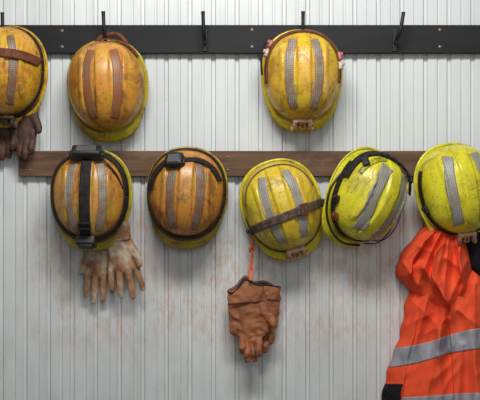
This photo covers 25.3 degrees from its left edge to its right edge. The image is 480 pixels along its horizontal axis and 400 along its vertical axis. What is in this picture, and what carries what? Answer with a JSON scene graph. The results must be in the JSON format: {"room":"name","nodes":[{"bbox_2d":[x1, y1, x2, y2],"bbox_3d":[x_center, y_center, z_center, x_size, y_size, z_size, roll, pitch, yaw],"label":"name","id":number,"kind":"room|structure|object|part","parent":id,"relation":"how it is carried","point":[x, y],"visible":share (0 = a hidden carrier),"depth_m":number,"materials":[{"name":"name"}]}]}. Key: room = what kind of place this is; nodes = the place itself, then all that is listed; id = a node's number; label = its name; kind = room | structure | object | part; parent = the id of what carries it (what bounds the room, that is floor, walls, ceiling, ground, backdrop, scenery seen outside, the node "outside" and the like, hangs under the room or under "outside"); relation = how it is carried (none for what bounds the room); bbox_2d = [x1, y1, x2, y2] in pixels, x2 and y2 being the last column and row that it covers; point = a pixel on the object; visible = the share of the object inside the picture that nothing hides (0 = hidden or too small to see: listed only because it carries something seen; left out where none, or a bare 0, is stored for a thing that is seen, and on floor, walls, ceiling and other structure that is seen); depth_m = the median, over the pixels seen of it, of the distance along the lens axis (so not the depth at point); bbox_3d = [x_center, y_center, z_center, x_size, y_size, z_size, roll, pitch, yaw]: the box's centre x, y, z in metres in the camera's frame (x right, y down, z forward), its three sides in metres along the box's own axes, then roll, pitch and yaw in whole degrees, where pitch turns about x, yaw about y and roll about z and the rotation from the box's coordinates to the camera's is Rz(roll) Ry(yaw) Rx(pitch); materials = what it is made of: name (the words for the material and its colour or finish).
{"room":"workers' changing room","nodes":[
{"label":"workers' changing room","id":0,"kind":"room"},
{"bbox_2d":[0,0,479,399],"bbox_3d":[0.001,0.150,3.006,3.698,2.700,0.010,0,0,0],"label":"wall","id":1,"kind":"structure","parent":0,"point":[341,309],"depth_m":3.00,"materials":[{"name":"metal"}]},
{"bbox_2d":[19,151,425,175],"bbox_3d":[0.140,-0.102,2.989,1.512,0.070,0.021,0,0,0],"label":"coat rack","id":2,"kind":"object","parent":1,"relation":"attached to","point":[41,163],"visible":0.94,"depth_m":2.98,"materials":[{"name":"wood"}]},
{"bbox_2d":[50,145,132,250],"bbox_3d":[-0.407,-0.003,2.882,0.225,0.287,0.142,0,0,0],"label":"hard hat","id":3,"kind":"object","parent":2,"relation":"hanging from","point":[91,189],"visible":1,"depth_m":2.85,"materials":[{"name":"plastic"}]},
{"bbox_2d":[80,249,114,303],"bbox_3d":[-0.394,0.180,2.975,0.098,0.216,0.041,1,0,0],"label":"glove","id":4,"kind":"object","parent":3,"relation":"hanging from","point":[94,264],"visible":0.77,"depth_m":2.97,"materials":[{"name":"beige leather"}]},
{"bbox_2d":[107,221,144,298],"bbox_3d":[-0.320,0.165,2.956,0.117,0.218,0.039,0,0,8],"label":"glove","id":5,"kind":"object","parent":3,"relation":"hanging from","point":[124,257],"visible":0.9,"depth_m":2.95,"materials":[{"name":"beige leather"}]},
{"bbox_2d":[147,147,227,248],"bbox_3d":[-0.144,-0.006,2.885,0.225,0.282,0.137,0,0,0],"label":"hard hat","id":6,"kind":"object","parent":2,"relation":"hanging from","point":[187,187],"visible":1,"depth_m":2.85,"materials":[{"name":"orange plastic"}]},
{"bbox_2d":[239,158,324,262],"bbox_3d":[0.115,0.028,2.883,0.236,0.286,0.140,0,0,0],"label":"hard hat","id":7,"kind":"object","parent":2,"relation":"hanging from","point":[281,203],"visible":1,"depth_m":2.85,"materials":[{"name":"plastic"}]},
{"bbox_2d":[248,235,254,280],"bbox_3d":[0.031,0.153,2.932,0.020,0.133,0.052,0,0,0],"label":"cord","id":8,"kind":"object","parent":7,"relation":"hanging from","point":[251,249],"visible":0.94,"depth_m":2.94,"materials":[{"name":"orange fabric"}]},
{"bbox_2d":[227,275,275,362],"bbox_3d":[0.031,0.326,2.927,0.132,0.237,0.063,0,0,-5],"label":"glove","id":9,"kind":"object","parent":8,"relation":"hanging from","point":[250,316],"visible":1,"depth_m":2.92,"materials":[{"name":"brown leather"}]},
{"bbox_3d":[0.015,0.231,2.935,0.102,0.047,0.038,-4,0,0],"label":"cuff trim","id":10,"kind":"part","parent":9,"relation":"part of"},
{"bbox_2d":[254,280,280,352],"bbox_3d":[0.059,0.326,2.969,0.108,0.203,0.051,0,0,7],"label":"glove","id":11,"kind":"object","parent":8,"relation":"hanging from","point":[272,292],"visible":0.42,"depth_m":2.96,"materials":[{"name":"brown leather"}]},
{"bbox_3d":[0.072,0.234,2.974,0.083,0.019,0.034,4,0,0],"label":"cuff trim","id":12,"kind":"part","parent":11,"relation":"part of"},
{"bbox_2d":[322,147,411,247],"bbox_3d":[0.349,-0.007,2.884,0.256,0.275,0.165,0,0,-17],"label":"hard hat","id":13,"kind":"object","parent":2,"relation":"hanging from","point":[367,191],"visible":1,"depth_m":2.83,"materials":[{"name":"plastic"}]},
{"bbox_3d":[0.288,0.032,2.877,0.162,0.166,0.017,26,-2,-31],"label":"goggle cord","id":14,"kind":"part","parent":13,"relation":"part of","materials":[{"name":"black plastic"}]},
{"bbox_2d":[358,157,386,173],"bbox_3d":[0.351,-0.091,2.831,0.083,0.046,0.016,0,0,-24],"label":"label","id":15,"kind":"object","parent":13,"relation":"attached to","point":[366,165],"depth_m":2.82,"materials":[{"name":"yellow plastic"}]},
{"bbox_2d":[381,225,479,399],"bbox_3d":[0.599,0.343,2.926,0.438,0.566,0.136,0,0,0],"label":"jacket","id":16,"kind":"object","parent":2,"relation":"hanging from","point":[436,354],"visible":0.97,"depth_m":2.92,"materials":[{"name":"orange fabric"}]},
{"bbox_2d":[395,225,471,309],"bbox_3d":[0.545,0.195,2.925,0.223,0.270,0.134,0,0,0],"label":"hood","id":17,"kind":"object","parent":16,"relation":"attached to","point":[436,270],"depth_m":2.91,"materials":[{"name":"orange fabric"}]},
{"bbox_2d":[414,142,479,243],"bbox_3d":[0.595,-0.016,2.882,0.227,0.284,0.144,0,0,-9],"label":"hard hat","id":18,"kind":"object","parent":2,"relation":"hanging from","point":[447,175],"visible":1,"depth_m":2.84,"materials":[{"name":"plastic"}]},
{"bbox_2d":[0,11,479,53],"bbox_3d":[0.028,-0.462,2.961,1.736,0.107,0.077,0,0,0],"label":"coat rack","id":19,"kind":"object","parent":1,"relation":"attached to","point":[55,39],"visible":0.77,"depth_m":2.98,"materials":[{"name":"metal"}]},
{"bbox_3d":[-0.649,-0.472,2.949,0.013,0.082,0.053,0,0,0],"label":"hook rod","id":20,"kind":"part","parent":19,"relation":"part of","materials":[{"name":"black metal"}]},
{"bbox_2d":[0,25,47,127],"bbox_3d":[-0.640,-0.338,2.884,0.225,0.285,0.139,0,0,0],"label":"hard hat","id":21,"kind":"object","parent":19,"relation":"hanging from","point":[23,57],"visible":1,"depth_m":2.86,"materials":[{"name":"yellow plastic"}]},
{"bbox_2d":[0,128,15,160],"bbox_3d":[-0.657,-0.195,2.975,0.086,0.171,0.050,0,0,0],"label":"glove","id":22,"kind":"object","parent":21,"relation":"hanging from","point":[5,133],"visible":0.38,"depth_m":2.96,"materials":[{"name":"brown leather"}]},
{"bbox_2d":[10,100,41,159],"bbox_3d":[-0.588,-0.197,2.948,0.089,0.176,0.050,0,0,9],"label":"glove","id":23,"kind":"object","parent":21,"relation":"hanging from","point":[23,137],"visible":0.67,"depth_m":2.94,"materials":[{"name":"brown leather"}]},
{"bbox_3d":[-0.370,-0.473,2.949,0.013,0.085,0.053,0,0,6],"label":"hook rod","id":24,"kind":"part","parent":19,"relation":"part of","materials":[{"name":"black metal"}]},
{"bbox_2d":[67,32,148,141],"bbox_3d":[-0.364,-0.311,2.885,0.225,0.301,0.137,0,0,0],"label":"hard hat","id":25,"kind":"object","parent":19,"relation":"hanging from","point":[108,84],"visible":1,"depth_m":2.85,"materials":[{"name":"plastic"}]},
{"bbox_3d":[-0.098,-0.473,2.949,0.013,0.085,0.053,0,0,6],"label":"hook rod","id":26,"kind":"part","parent":19,"relation":"part of","materials":[{"name":"black metal"}]},
{"bbox_3d":[-0.097,-0.444,2.975,0.014,0.062,0.004,0,0,0],"label":"mounting plate","id":27,"kind":"part","parent":19,"relation":"part of","materials":[{"name":"black metal"}]},
{"bbox_3d":[0.028,-0.448,2.989,1.736,0.078,0.022,0,0,0],"label":"rail","id":28,"kind":"part","parent":19,"relation":"part of","materials":[{"name":"black metal"}]},
{"bbox_2d":[260,29,344,131],"bbox_3d":[0.168,-0.328,2.885,0.228,0.284,0.137,0,0,0],"label":"hard hat","id":29,"kind":"object","parent":19,"relation":"hanging from","point":[301,70],"visible":1,"depth_m":2.85,"materials":[{"name":"plastic"}]},
{"bbox_3d":[0.062,-0.384,2.899,0.017,0.092,0.014,0,0,27],"label":"clip cord","id":30,"kind":"part","parent":29,"relation":"part of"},
{"bbox_3d":[0.172,-0.473,2.949,0.012,0.085,0.053,0,0,0],"label":"hook rod","id":31,"kind":"part","parent":19,"relation":"part of","materials":[{"name":"black metal"}]},
{"bbox_3d":[0.431,-0.444,2.975,0.014,0.062,0.004,0,0,0],"label":"mounting plate","id":32,"kind":"part","parent":19,"relation":"part of","materials":[{"name":"black metal"}]},
{"bbox_3d":[0.434,-0.472,2.948,0.021,0.084,0.057,0,0,-20],"label":"hook rod","id":33,"kind":"part","parent":19,"relation":"part of","materials":[{"name":"black metal"}]}
]}

